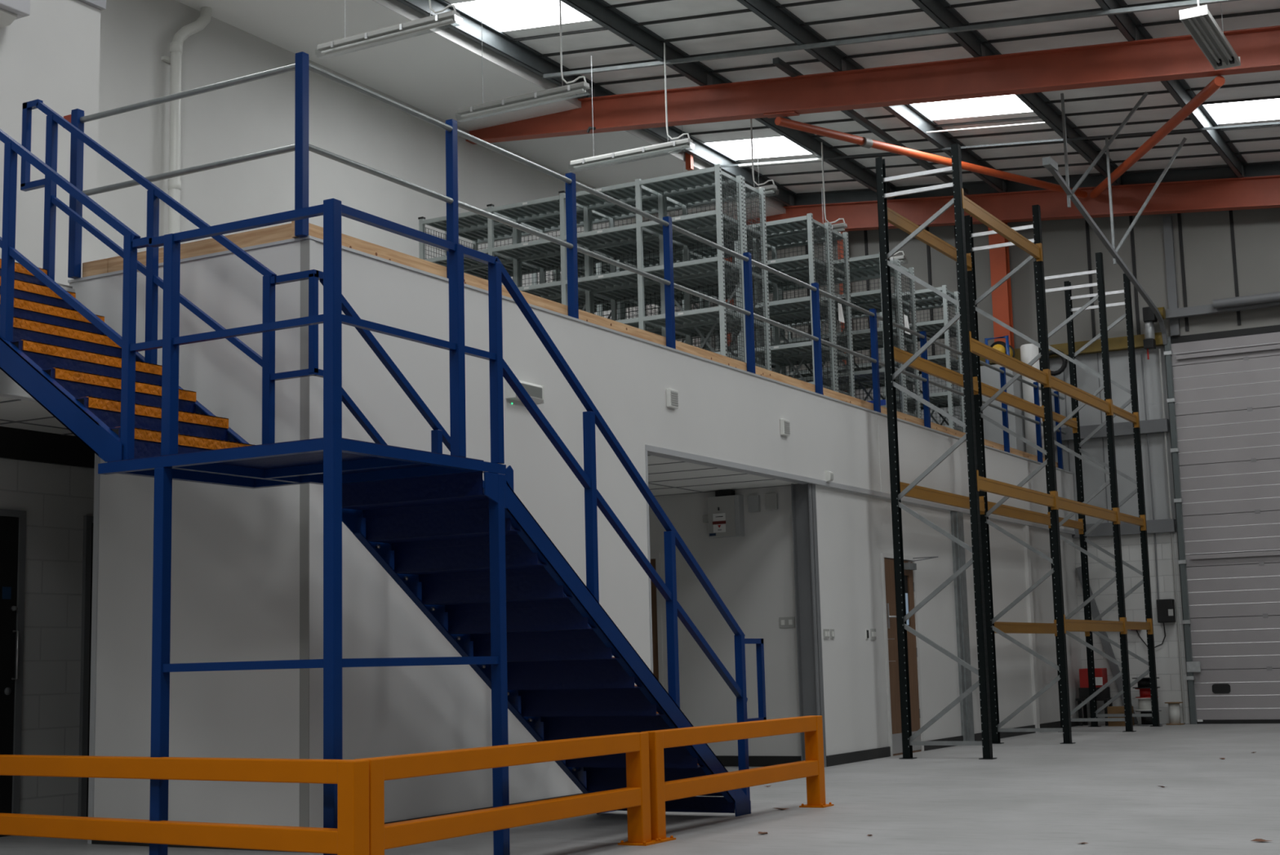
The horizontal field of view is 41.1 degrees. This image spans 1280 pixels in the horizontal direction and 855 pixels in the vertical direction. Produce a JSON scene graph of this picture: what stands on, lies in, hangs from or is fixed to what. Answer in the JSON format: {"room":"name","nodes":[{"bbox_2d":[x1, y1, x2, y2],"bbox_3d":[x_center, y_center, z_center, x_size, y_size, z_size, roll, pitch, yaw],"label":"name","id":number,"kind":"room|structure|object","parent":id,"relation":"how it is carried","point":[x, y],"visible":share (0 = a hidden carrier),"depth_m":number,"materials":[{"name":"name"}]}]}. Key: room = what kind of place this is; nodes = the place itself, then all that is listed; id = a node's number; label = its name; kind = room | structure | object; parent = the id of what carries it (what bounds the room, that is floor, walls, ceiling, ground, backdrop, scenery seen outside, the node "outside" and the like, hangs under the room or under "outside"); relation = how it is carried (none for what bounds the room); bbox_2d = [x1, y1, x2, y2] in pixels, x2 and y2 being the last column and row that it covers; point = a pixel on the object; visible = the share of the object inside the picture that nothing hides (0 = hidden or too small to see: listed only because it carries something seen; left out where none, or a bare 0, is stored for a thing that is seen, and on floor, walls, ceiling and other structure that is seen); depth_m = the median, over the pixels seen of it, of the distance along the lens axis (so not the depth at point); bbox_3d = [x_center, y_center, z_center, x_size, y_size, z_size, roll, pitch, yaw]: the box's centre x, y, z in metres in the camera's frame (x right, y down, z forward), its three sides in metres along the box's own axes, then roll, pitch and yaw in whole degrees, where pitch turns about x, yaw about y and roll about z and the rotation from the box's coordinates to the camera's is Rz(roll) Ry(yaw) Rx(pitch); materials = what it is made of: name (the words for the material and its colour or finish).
{"room":"warehouse","nodes":[
{"label":"warehouse","id":0,"kind":"room"},
{"bbox_2d":[0,285,74,398],"bbox_3d":[-7.616,-1.339,4.072,0.100,0.820,16.000,-6,-9,29],"label":"wall","id":1,"kind":"structure","parent":0,"point":[7,385],"depth_m":10.50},
{"bbox_2d":[0,393,75,435],"bbox_3d":[-6.817,-0.710,5.796,1.010,0.024,19.900,-6,-9,29],"label":"ceiling","id":2,"kind":"structure","parent":0,"point":[15,411],"depth_m":10.90,"materials":[{"name":"white"}]},
{"bbox_2d":[0,0,100,816],"bbox_3d":[-6.485,-0.707,7.643,0.200,5.830,23.420,-6,-9,29],"label":"wall","id":3,"kind":"structure","parent":0,"point":[55,499],"depth_m":11.69,"materials":[{"name":"paint"}]},
{"bbox_2d":[0,508,26,836],"bbox_3d":[-4.321,1.554,10.847,0.064,2.120,0.990,-6,-9,29],"label":"door","id":4,"kind":"structure","parent":3,"relation":"in","point":[12,522],"depth_m":11.22,"materials":[{"name":"grey paint"}]},
{"bbox_2d":[0,0,30,28],"bbox_3d":[-4.520,-2.982,11.158,0.230,0.400,1.140,-6,-9,29],"label":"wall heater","id":5,"kind":"object","parent":3,"relation":"attached to","point":[11,11],"visible":1,"depth_m":11.51,"materials":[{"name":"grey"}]},
{"bbox_2d":[0,426,94,468],"bbox_3d":[-7.236,-0.557,6.015,0.040,0.205,19.900,-6,-9,29],"label":"trim","id":6,"kind":"structure","parent":3,"relation":"attached to","point":[20,444],"depth_m":11.59,"materials":[{"name":"black"}]},
{"bbox_2d":[77,515,93,816],"bbox_3d":[-3.599,1.717,12.152,0.030,2.120,0.970,-6,-9,29],"label":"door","id":7,"kind":"structure","parent":3,"relation":"in","point":[87,551],"depth_m":11.76,"materials":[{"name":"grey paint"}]},
{"bbox_2d":[57,283,72,288],"bbox_3d":[-4.379,-0.712,11.756,5.790,0.160,32.600,-6,-9,29],"label":"floor","id":8,"kind":"structure","parent":0,"point":[60,284],"depth_m":10.98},
{"bbox_2d":[417,164,746,363],"bbox_3d":[-0.660,-1.251,17.847,3.690,2.390,0.537,-6,-9,29],"label":"shelving","id":9,"kind":"object","parent":8,"relation":"on","point":[639,190],"visible":0.44,"depth_m":17.55,"materials":[{"name":"metal"}]},
{"bbox_2d":[458,176,771,370],"bbox_3d":[-0.396,-1.184,18.307,3.688,2.370,0.537,-6,-9,29],"label":"shelving","id":10,"kind":"object","parent":8,"relation":"on","point":[684,202],"visible":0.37,"depth_m":18.13,"materials":[{"name":"metal"}]},
{"bbox_2d":[531,213,836,391],"bbox_3d":[0.445,-1.010,19.791,3.690,2.390,0.537,-6,-9,29],"label":"shelving","id":11,"kind":"object","parent":8,"relation":"on","point":[806,224],"visible":0.27,"depth_m":19.16,"materials":[{"name":"metal"}]},
{"bbox_2d":[557,223,854,397],"bbox_3d":[0.709,-0.943,20.252,3.688,2.370,0.537,-6,-9,29],"label":"shelving","id":12,"kind":"object","parent":8,"relation":"on","point":[773,244],"visible":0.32,"depth_m":19.81,"materials":[{"name":"metal"}]},
{"bbox_2d":[625,252,906,413],"bbox_3d":[1.506,-0.779,21.659,3.690,2.390,0.537,-6,-9,29],"label":"shelving","id":13,"kind":"object","parent":8,"relation":"on","point":[870,261],"visible":0.11,"depth_m":21.03,"materials":[{"name":"metal"}]},
{"bbox_2d":[644,259,920,418],"bbox_3d":[1.770,-0.712,22.119,3.688,2.370,0.537,-6,-9,29],"label":"shelving","id":14,"kind":"object","parent":8,"relation":"on","point":[872,273],"visible":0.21,"depth_m":21.64,"materials":[{"name":"metal"}]},
{"bbox_2d":[711,284,965,432],"bbox_3d":[2.617,-0.537,23.612,3.690,2.390,0.537,-6,-9,29],"label":"shelving","id":15,"kind":"object","parent":8,"relation":"on","point":[924,295],"visible":0.19,"depth_m":22.92,"materials":[{"name":"metal"}]},
{"bbox_2d":[729,297,959,427],"bbox_3d":[2.881,-0.470,24.073,3.688,2.370,0.537,-6,-9,29],"label":"shelving","id":16,"kind":"object","parent":8,"relation":"on","point":[932,304],"visible":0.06,"depth_m":23.76,"materials":[{"name":"metal"}]},
{"bbox_2d":[980,364,1026,452],"bbox_3d":[5.157,-0.082,24.162,0.580,1.510,0.850,-6,-9,29],"label":"cabinet","id":17,"kind":"object","parent":8,"relation":"on","point":[989,376],"visible":0.36,"depth_m":23.81,"materials":[{"name":"metal"}]},
{"bbox_2d":[984,335,1014,364],"bbox_3d":[5.075,-1.067,24.031,0.356,0.388,0.328,-6,-9,29],"label":"drum","id":18,"kind":"object","parent":17,"relation":"on","point":[1003,347],"visible":0.41,"depth_m":23.93,"materials":[{"name":"yellow"}]},
{"bbox_2d":[1020,343,1044,457],"bbox_3d":[5.533,-0.269,23.942,0.290,1.800,0.290,-6,-9,29],"label":"roll","id":19,"kind":"object","parent":8,"relation":"on","point":[1028,352],"visible":0.4,"depth_m":23.86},
{"bbox_2d":[69,241,293,826],"bbox_3d":[-2.804,0.732,10.405,1.880,3.550,0.120,-6,-9,29],"label":"wall","id":20,"kind":"structure","parent":0,"point":[232,547],"depth_m":10.21,"materials":[{"name":"paint"}]},
{"bbox_2d":[87,453,100,843],"bbox_3d":[-3.359,1.221,10.660,0.040,2.680,0.140,-6,-9,29],"label":"trim","id":21,"kind":"structure","parent":20,"relation":"attached to","point":[97,459],"depth_m":10.59,"materials":[{"name":"silver metal"}]},
{"bbox_2d":[67,238,295,283],"bbox_3d":[-2.849,-1.023,10.630,1.899,0.018,0.112,-6,-9,29],"label":"trim","id":22,"kind":"structure","parent":20,"relation":"attached to","point":[282,242],"depth_m":10.47,"materials":[{"name":"silver metal"}]},
{"bbox_2d":[82,257,107,277],"bbox_3d":[-3.489,-1.019,10.969,0.225,0.100,0.043,-6,-9,29],"label":"kerb","id":23,"kind":"object","parent":22,"relation":"on","point":[100,266],"visible":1,"depth_m":10.95,"materials":[{"name":"brown wood"}]},
{"bbox_2d":[63,63,295,279],"bbox_3d":[-2.897,-1.594,10.642,1.975,1.117,0.060,-6,-9,29],"label":"guard rail","id":24,"kind":"object","parent":22,"relation":"on","point":[77,117],"visible":0.83,"depth_m":10.91,"materials":[{"name":"metal"}]},
{"bbox_2d":[107,222,293,272],"bbox_3d":[-2.713,-1.099,10.538,1.548,0.100,0.043,-6,-9,29],"label":"kerb","id":25,"kind":"object","parent":22,"relation":"on","point":[283,232],"visible":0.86,"depth_m":10.44,"materials":[{"name":"brown wood"}]},
{"bbox_2d":[96,0,700,346],"bbox_3d":[-7.012,-1.453,13.345,0.200,8.900,32.600,-6,-9,29],"label":"wall","id":26,"kind":"structure","parent":0,"point":[256,116],"depth_m":18.58,"materials":[{"name":"white paint"}]},
{"bbox_2d":[160,6,212,234],"bbox_3d":[-4.626,-2.240,17.399,0.174,4.428,0.585,-6,-9,29],"label":"downpipe","id":27,"kind":"object","parent":26,"relation":"attached to","point":[176,46],"visible":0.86,"depth_m":17.32,"materials":[{"name":"white plastic"}]},
{"bbox_2d":[175,0,784,219],"bbox_3d":[-6.275,-5.004,13.366,1.700,0.060,32.600,-6,-9,29],"label":"ceiling","id":28,"kind":"structure","parent":26,"relation":"attached to","point":[426,71],"depth_m":20.02,"materials":[{"name":"white"}]},
{"bbox_2d":[465,25,1279,144],"bbox_3d":[5.834,-3.845,17.632,18.450,2.200,0.180,-6,-9,29],"label":"rafter","id":29,"kind":"object","parent":26,"relation":"attached to","point":[1177,57],"visible":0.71,"depth_m":19.21,"materials":[{"name":"red metal"}]},
{"bbox_2d":[396,0,798,206],"bbox_3d":[-5.494,-5.261,12.751,0.130,0.200,32.250,-6,-9,29],"label":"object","id":30,"kind":"structure","parent":29,"relation":"on","point":[468,26],"depth_m":20.47,"materials":[{"name":"grey paint"}]},
{"bbox_2d":[560,0,898,199],"bbox_3d":[-4.053,-5.250,11.931,0.130,0.200,32.250,-6,-9,29],"label":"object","id":31,"kind":"structure","parent":29,"relation":"on","point":[612,20],"depth_m":20.06,"materials":[{"name":"grey paint"}]},
{"bbox_2d":[773,57,968,195],"bbox_3d":[3.176,-3.812,22.279,0.070,0.070,6.650,-6,-9,29],"label":"channel","id":32,"kind":"object","parent":29,"relation":"attached to","point":[779,63],"visible":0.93,"depth_m":21.94,"materials":[{"name":"metal"}]},
{"bbox_2d":[736,0,1010,192],"bbox_3d":[-2.543,-5.239,11.072,0.130,0.200,32.250,-6,-9,29],"label":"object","id":33,"kind":"structure","parent":29,"relation":"on","point":[782,20],"depth_m":19.57,"materials":[{"name":"grey paint"}]},
{"bbox_2d":[542,0,1240,78],"bbox_3d":[2.478,-4.165,18.318,8.300,0.847,0.042,-6,-9,29],"label":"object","id":34,"kind":"object","parent":33,"relation":"attached to","point":[1193,2],"visible":1,"depth_m":18.13,"materials":[{"name":"metal"}]},
{"bbox_2d":[720,121,1279,167],"bbox_3d":[4.703,-3.684,22.234,8.300,0.831,0.026,-6,-9,29],"label":"channel","id":35,"kind":"object","parent":33,"relation":"attached to","point":[1276,122],"visible":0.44,"depth_m":21.92,"materials":[{"name":"metal"}]},
{"bbox_2d":[774,116,1087,198],"bbox_3d":[3.975,-3.449,22.105,6.350,0.282,0.127,6,-11,-42],"label":"tube","id":36,"kind":"object","parent":29,"relation":"attached to","point":[864,142],"visible":1,"depth_m":21.59,"materials":[{"name":"orange metal"}]},
{"bbox_2d":[911,0,1121,185],"bbox_3d":[-1.102,-5.228,10.251,0.130,0.200,32.250,-6,-9,29],"label":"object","id":37,"kind":"structure","parent":29,"relation":"on","point":[971,42],"depth_m":20.38,"materials":[{"name":"grey paint"}]},
{"bbox_2d":[1089,75,1225,198],"bbox_3d":[6.200,-3.433,20.872,0.110,0.737,6.613,-2,-8,4],"label":"tube","id":38,"kind":"object","parent":29,"relation":"attached to","point":[1217,82],"visible":1,"depth_m":19.86,"materials":[{"name":"orange metal"}]},
{"bbox_2d":[1094,0,1248,177],"bbox_3d":[0.356,-5.217,9.421,0.130,0.200,32.250,-6,-9,29],"label":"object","id":39,"kind":"structure","parent":29,"relation":"on","point":[1126,23],"depth_m":20.09,"materials":[{"name":"grey paint"}]},
{"bbox_2d":[746,174,1279,231],"bbox_3d":[8.850,-3.187,22.939,18.450,2.200,0.180,-6,-9,29],"label":"rafter","id":40,"kind":"object","parent":26,"relation":"attached to","point":[1254,192],"visible":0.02,"depth_m":24.40,"materials":[{"name":"red metal"}]},
{"bbox_2d":[0,723,1279,854],"bbox_3d":[1.223,2.217,8.210,18.450,0.200,32.600,-6,-9,29],"label":"floor","id":41,"kind":"structure","parent":0,"point":[1040,794],"depth_m":11.10,"materials":[{"name":"concrete"}]},
{"bbox_2d":[0,754,368,854],"bbox_3d":[-2.437,1.906,8.251,3.080,0.615,0.180,-7,-10,34],"label":"barrier","id":42,"kind":"object","parent":41,"relation":"on","point":[351,835],"visible":1,"depth_m":7.92,"materials":[{"name":"metal"}]},
{"bbox_2d":[97,198,510,854],"bbox_3d":[-1.710,0.646,8.805,1.550,3.225,1.470,-6,-9,29],"label":"landing","id":43,"kind":"object","parent":41,"relation":"on","point":[332,460],"depth_m":8.44,"materials":[{"name":"blue"}]},
{"bbox_2d":[0,98,278,462],"bbox_3d":[-3.319,-1.094,9.787,2.532,2.862,1.135,-6,-9,29],"label":"flight","id":44,"kind":"object","parent":43,"relation":"on","point":[64,355],"visible":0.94,"depth_m":9.41,"materials":[{"name":"blue"}]},
{"bbox_2d":[355,732,661,854],"bbox_3d":[-0.604,1.905,8.587,0.180,0.615,2.600,-6,-9,29],"label":"barrier","id":45,"kind":"object","parent":41,"relation":"on","point":[635,797],"visible":0.93,"depth_m":8.47,"materials":[{"name":"metal"}]},
{"bbox_2d":[319,252,766,816],"bbox_3d":[-0.458,0.869,10.598,1.085,3.212,3.411,-6,-9,29],"label":"flight","id":46,"kind":"object","parent":41,"relation":"on","point":[430,534],"visible":0.85,"depth_m":10.01,"materials":[{"name":"blue"}]},
{"bbox_2d":[640,715,833,842],"bbox_3d":[0.641,2.177,10.778,0.180,0.615,2.480,-6,-9,29],"label":"barrier","id":47,"kind":"object","parent":41,"relation":"on","point":[812,768],"visible":0.87,"depth_m":10.60,"materials":[{"name":"metal"}]},
{"bbox_2d":[791,483,826,766],"bbox_3d":[1.599,1.861,16.184,0.185,2.675,0.160,-6,-9,29],"label":"steel column","id":48,"kind":"structure","parent":41,"relation":"on","point":[806,560],"depth_m":16.19,"materials":[{"name":"metal"}]},
{"bbox_2d":[950,511,974,740],"bbox_3d":[3.721,2.302,19.708,0.062,2.660,0.290,-6,-9,29],"label":"steel column","id":49,"kind":"structure","parent":41,"relation":"on","point":[957,517],"depth_m":19.66,"materials":[{"name":"metal"}]},
{"bbox_2d":[875,143,1162,759],"bbox_3d":[4.700,0.587,20.301,0.960,6.170,7.260,-6,-9,29],"label":"rack","id":50,"kind":"object","parent":41,"relation":"on","point":[977,502],"visible":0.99,"depth_m":19.51,"materials":[{"name":"black metal"}]},
{"bbox_2d":[1022,524,1039,732],"bbox_3d":[5.059,2.595,22.075,0.050,2.660,0.120,-6,-9,29],"label":"steel column","id":51,"kind":"structure","parent":41,"relation":"on","point":[1025,527],"depth_m":22.04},
{"bbox_2d":[1075,697,1112,725],"bbox_3d":[6.302,3.931,23.598,0.440,0.370,0.360,-6,-9,29],"label":"bench","id":52,"kind":"object","parent":41,"relation":"on","point":[1105,700],"visible":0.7,"depth_m":23.56,"materials":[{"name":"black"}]},
{"bbox_2d":[1078,667,1110,698],"bbox_3d":[6.293,3.543,23.645,0.350,0.409,0.310,-6,-9,29],"label":"crate","id":53,"kind":"object","parent":52,"relation":"on","point":[1100,673],"visible":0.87,"depth_m":23.55,"materials":[{"name":"red plastic"}]},
{"bbox_2d":[1075,565,1137,723],"bbox_3d":[6.530,3.036,23.886,0.739,2.219,0.054,-6,-9,32],"label":"brace","id":54,"kind":"object","parent":41,"relation":"on","point":[1107,646],"visible":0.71,"depth_m":23.85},
{"bbox_2d":[1164,701,1184,724],"bbox_3d":[7.267,3.885,23.194,0.237,0.300,0.237,-6,-9,29],"label":"cable reel","id":55,"kind":"object","parent":41,"relation":"on","point":[1173,707],"visible":1,"depth_m":23.13,"materials":[{"name":"white cardboard"}]},
{"bbox_2d":[292,240,1084,827],"bbox_3d":[2.101,1.526,17.051,0.150,3.550,16.600,-6,-9,29],"label":"wall","id":56,"kind":"structure","parent":0,"point":[723,413],"depth_m":12.95,"materials":[{"name":"paint"}]},
{"bbox_2d":[299,239,315,826],"bbox_3d":[-1.925,0.593,9.879,0.068,3.435,0.056,-6,-9,29],"label":"trim","id":57,"kind":"structure","parent":56,"relation":"attached to","point":[307,397],"depth_m":9.82,"materials":[{"name":"grey"}]},
{"bbox_2d":[91,792,583,852],"bbox_3d":[-1.612,2.628,11.740,1.705,0.100,4.035,-6,-9,29],"label":"baseboard","id":58,"kind":"structure","parent":56,"relation":"attached to","point":[95,842],"depth_m":10.30,"materials":[{"name":"black"}]},
{"bbox_2d":[505,379,544,404],"bbox_3d":[-0.800,-0.234,11.917,0.080,0.168,0.371,-6,-9,29],"label":"emergency light","id":59,"kind":"object","parent":56,"relation":"attached to","point":[536,392],"visible":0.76,"depth_m":11.93,"materials":[{"name":"white plastic"}]},
{"bbox_2d":[294,235,1073,473],"bbox_3d":[2.080,-0.230,17.274,0.112,0.018,16.612,-6,-9,29],"label":"trim","id":60,"kind":"structure","parent":56,"relation":"attached to","point":[308,237],"depth_m":13.35,"materials":[{"name":"wood"}]},
{"bbox_2d":[293,222,447,278],"bbox_3d":[-1.670,-1.097,10.765,0.043,0.104,1.521,-6,-9,29],"label":"kerb","id":61,"kind":"object","parent":60,"relation":"on","point":[316,231],"visible":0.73,"depth_m":10.82,"materials":[{"name":"brown wood"}]},
{"bbox_2d":[463,272,568,315],"bbox_3d":[-0.919,-0.933,12.085,0.043,0.104,1.526,-6,-9,29],"label":"kerb","id":62,"kind":"object","parent":60,"relation":"on","point":[468,279],"visible":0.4,"depth_m":12.27,"materials":[{"name":"brown wood"}]},
{"bbox_2d":[578,309,666,346],"bbox_3d":[-0.168,-0.769,13.408,0.043,0.104,1.526,-6,-9,29],"label":"kerb","id":63,"kind":"object","parent":60,"relation":"on","point":[583,315],"visible":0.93,"depth_m":13.40,"materials":[{"name":"brown wood"}]},
{"bbox_2d":[294,51,1066,469],"bbox_3d":[2.017,-0.805,17.238,0.060,1.122,16.460,-6,-9,29],"label":"guard rail","id":64,"kind":"object","parent":60,"relation":"on","point":[302,147],"visible":0.87,"depth_m":12.85,"materials":[{"name":"metal"}]},
{"bbox_2d":[675,340,746,370],"bbox_3d":[0.582,-0.606,14.726,0.043,0.104,1.516,-6,-9,29],"label":"kerb","id":65,"kind":"object","parent":60,"relation":"on","point":[681,346],"visible":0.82,"depth_m":14.74,"materials":[{"name":"brown wood"}]},
{"bbox_2d":[755,365,815,392],"bbox_3d":[1.331,-0.443,16.044,0.043,0.104,1.526,-6,-9,29],"label":"kerb","id":66,"kind":"object","parent":60,"relation":"on","point":[759,371],"visible":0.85,"depth_m":16.06,"materials":[{"name":"brown wood"}]},
{"bbox_2d":[822,387,873,410],"bbox_3d":[2.082,-0.279,17.367,0.043,0.104,1.526,-6,-9,29],"label":"kerb","id":67,"kind":"object","parent":60,"relation":"on","point":[826,392],"visible":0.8,"depth_m":17.39,"materials":[{"name":"brown wood"}]},
{"bbox_2d":[644,444,1075,672],"bbox_3d":[3.116,2.156,18.722,0.128,2.710,12.580,-6,-9,29],"label":"trim","id":68,"kind":"structure","parent":56,"relation":"attached to","point":[649,450],"depth_m":15.39,"materials":[{"name":"silver metal"}]},
{"bbox_2d":[877,417,885,493],"bbox_3d":[2.535,0.290,17.901,0.005,0.790,0.110,-6,-9,29],"label":"trim","id":69,"kind":"structure","parent":56,"relation":"attached to","point":[879,420],"depth_m":17.89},
{"bbox_2d":[880,552,937,755],"bbox_3d":[2.849,2.374,17.956,0.406,2.080,0.960,-6,-9,29],"label":"door","id":70,"kind":"structure","parent":56,"relation":"in","point":[887,572],"depth_m":17.88,"materials":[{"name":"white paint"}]},
{"bbox_2d":[826,716,1084,766],"bbox_3d":[4.005,3.628,20.001,0.015,0.100,9.180,-6,-9,29],"label":"baseboard","id":71,"kind":"structure","parent":56,"relation":"attached to","point":[877,753],"depth_m":17.33,"materials":[{"name":"black"}]},
{"bbox_2d":[647,454,795,496],"bbox_3d":[-0.357,0.469,15.583,2.580,0.024,3.380,-6,-9,29],"label":"ceiling","id":72,"kind":"structure","parent":0,"point":[666,476],"depth_m":15.80,"materials":[{"name":"white"}]},
{"bbox_2d":[648,484,800,755],"bbox_3d":[0.502,1.989,16.920,2.510,2.680,0.100,-6,-9,29],"label":"wall","id":73,"kind":"structure","parent":0,"point":[753,574],"depth_m":16.63,"materials":[{"name":"white paint"}]},
{"bbox_2d":[649,552,663,711],"bbox_3d":[-0.175,2.343,17.237,0.960,2.100,0.140,-6,-9,29],"label":"door","id":74,"kind":"structure","parent":73,"relation":"in","point":[656,612],"depth_m":17.05,"materials":[{"name":"white paint"}]},
{"bbox_2d":[707,494,744,537],"bbox_3d":[0.841,0.874,16.733,0.340,0.400,0.128,-6,-9,29],"label":"board","id":75,"kind":"object","parent":73,"relation":"attached to","point":[725,513],"visible":1,"depth_m":16.68,"materials":[{"name":"grey plastic"}]},
{"bbox_2d":[715,755,801,766],"bbox_3d":[0.933,3.216,16.456,1.530,0.100,0.015,-6,-9,29],"label":"baseboard","id":76,"kind":"structure","parent":73,"relation":"attached to","point":[726,760],"depth_m":16.33,"materials":[{"name":"black"}]},
{"bbox_2d":[444,0,1279,195],"bbox_3d":[1.106,-5.282,9.264,18.570,1.831,32.700,-6,-9,29],"label":"ceiling","id":77,"kind":"structure","parent":0,"point":[698,28],"depth_m":20.12,"materials":[{"name":"grey"}]},
{"bbox_2d":[317,0,460,55],"bbox_3d":[-2.283,-4.108,15.382,1.560,1.319,0.134,-6,-9,29],"label":"strip light","id":78,"kind":"object","parent":77,"relation":"hanging from","point":[447,18],"visible":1,"depth_m":15.24,"materials":[{"name":"grey plastic"}]},
{"bbox_2d":[451,0,591,31],"bbox_3d":[-1.159,-4.610,18.728,1.610,0.250,0.980,-6,-9,29],"label":"skylight","id":79,"kind":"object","parent":77,"relation":"attached to","point":[504,15],"depth_m":18.89,"materials":[{"name":"glass"}]},
{"bbox_2d":[457,0,589,118],"bbox_3d":[-1.202,-3.873,17.284,1.560,1.319,0.134,-6,-9,29],"label":"strip light","id":80,"kind":"object","parent":77,"relation":"hanging from","point":[579,87],"visible":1,"depth_m":17.11,"materials":[{"name":"white"}]},
{"bbox_2d":[569,42,693,168],"bbox_3d":[-0.121,-3.637,19.186,1.560,1.319,0.134,-6,-9,29],"label":"strip light","id":81,"kind":"object","parent":77,"relation":"hanging from","point":[682,144],"visible":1,"depth_m":19.02,"materials":[{"name":"white"}]},
{"bbox_2d":[675,119,777,205],"bbox_3d":[0.960,-3.401,21.087,1.560,1.319,0.134,-6,-9,29],"label":"strip light","id":82,"kind":"object","parent":77,"relation":"hanging from","point":[770,188],"visible":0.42,"depth_m":20.72,"materials":[{"name":"white"}]},
{"bbox_2d":[705,136,812,159],"bbox_3d":[1.813,-3.962,23.957,1.610,0.250,0.980,-6,-9,29],"label":"window","id":83,"kind":"structure","parent":77,"relation":"attached to","point":[780,146],"depth_m":24.07,"materials":[{"name":"glass"}]},
{"bbox_2d":[911,94,1032,119],"bbox_3d":[4.229,-4.057,21.335,1.610,0.250,0.900,-6,-9,29],"label":"window","id":84,"kind":"structure","parent":77,"relation":"attached to","point":[1011,104],"depth_m":21.48,"materials":[{"name":"glass"}]},
{"bbox_2d":[1178,0,1240,70],"bbox_3d":[5.487,-4.037,16.453,0.250,0.700,1.624,-6,-9,29],"label":"lamp","id":85,"kind":"object","parent":77,"relation":"hanging from","point":[1198,21],"visible":1,"depth_m":16.36,"materials":[{"name":"grey metal"}]},
{"bbox_2d":[1204,98,1279,124],"bbox_3d":[7.721,-3.908,20.709,1.630,0.252,0.980,-6,-9,29],"label":"window","id":86,"kind":"structure","parent":77,"relation":"attached to","point":[1264,109],"depth_m":20.94,"materials":[{"name":"glass"}]},
{"bbox_2d":[710,207,1279,724],"bbox_3d":[9.167,-0.383,22.990,18.450,8.600,0.200,-6,-9,29],"label":"wall","id":87,"kind":"structure","parent":0,"point":[1206,235],"depth_m":24.14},
{"bbox_2d":[372,0,786,213],"bbox_3d":[-5.534,-5.182,12.967,0.008,0.275,32.600,-6,-9,29],"label":"beam","id":88,"kind":"structure","parent":87,"relation":"attached to","point":[395,6],"depth_m":20.00,"materials":[{"name":"white paint"}]},
{"bbox_2d":[804,210,1240,369],"bbox_3d":[6.226,-2.286,24.819,10.244,2.180,0.025,-6,-9,29],"label":"trim","id":89,"kind":"structure","parent":87,"relation":"attached to","point":[1179,215],"depth_m":24.34,"materials":[{"name":"black"}]},
{"bbox_2d":[786,163,1279,206],"bbox_3d":[8.945,-3.467,23.163,18.450,2.010,0.340,-6,-9,29],"label":"ceiling beam","id":90,"kind":"structure","parent":87,"relation":"attached to","point":[1264,170],"depth_m":24.50,"materials":[{"name":"metal"}]},
{"bbox_2d":[956,332,1164,365],"bbox_3d":[6.051,-1.111,24.701,3.000,0.170,0.140,-6,-9,29],"label":"trim","id":91,"kind":"structure","parent":87,"relation":"attached to","point":[1115,344],"depth_m":24.34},
{"bbox_2d":[987,222,1014,350],"bbox_3d":[5.309,-2.032,25.066,0.240,2.031,0.185,-6,-9,29],"label":"post","id":92,"kind":"object","parent":91,"relation":"on","point":[999,258],"visible":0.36,"depth_m":25.00,"materials":[{"name":"orange metal"}]},
{"bbox_2d":[1053,417,1169,441],"bbox_3d":[6.378,0.072,24.368,2.280,0.180,0.140,-6,-9,29],"label":"trim","id":93,"kind":"structure","parent":87,"relation":"attached to","point":[1157,425],"depth_m":24.06,"materials":[{"name":"grey paint"}]},
{"bbox_2d":[1071,518,1176,537],"bbox_3d":[6.780,1.420,23.973,1.440,0.180,0.140,-6,-9,29],"label":"trim","id":94,"kind":"structure","parent":87,"relation":"attached to","point":[1157,526],"depth_m":23.84,"materials":[{"name":"grey paint"}]},
{"bbox_2d":[1140,350,1159,599],"bbox_3d":[7.135,0.649,23.866,0.044,3.500,0.024,-6,-9,29],"label":"conduit","id":95,"kind":"object","parent":87,"relation":"attached to","point":[1141,358],"visible":1,"depth_m":23.85,"materials":[{"name":"metal"}]},
{"bbox_2d":[1136,598,1175,647],"bbox_3d":[7.114,2.709,23.578,0.546,0.657,0.138,-6,-9,29],"label":"control box","id":96,"kind":"object","parent":87,"relation":"attached to","point":[1166,612],"visible":0.94,"depth_m":23.48,"materials":[{"name":"black plastic"}]},
{"bbox_2d":[1162,216,1180,336],"bbox_3d":[7.492,-2.134,24.052,0.120,1.704,0.065,-6,-9,29],"label":"post","id":97,"kind":"object","parent":87,"relation":"attached to","point":[1166,221],"visible":1,"depth_m":24.03,"materials":[{"name":"metal"}]},
{"bbox_2d":[1158,348,1186,722],"bbox_3d":[7.370,1.459,23.633,0.028,5.180,0.028,-6,-9,29],"label":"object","id":98,"kind":"object","parent":87,"relation":"attached to","point":[1159,349],"visible":1,"depth_m":23.59,"materials":[{"name":"grey plastic"}]},
{"bbox_2d":[1163,324,1279,724],"bbox_3d":[9.291,1.199,22.625,4.235,5.360,0.210,-6,-9,29],"label":"door","id":99,"kind":"structure","parent":87,"relation":"in","point":[1223,399],"depth_m":23.30,"materials":[{"name":"metal"}]},
{"bbox_2d":[1042,91,1186,344],"bbox_3d":[6.373,-2.650,21.442,1.019,2.320,5.634,-6,-9,29],"label":"brace","id":100,"kind":"object","parent":99,"relation":"attached to","point":[1048,162],"visible":0.98,"depth_m":21.17,"materials":[{"name":"grey paint"}]},
{"bbox_2d":[1142,291,1279,359],"bbox_3d":[9.011,-1.501,22.885,4.420,0.732,0.275,-6,-9,29],"label":"shaft","id":101,"kind":"object","parent":100,"relation":"attached to","point":[1273,299],"visible":0.94,"depth_m":23.59,"materials":[{"name":"grey paint"}]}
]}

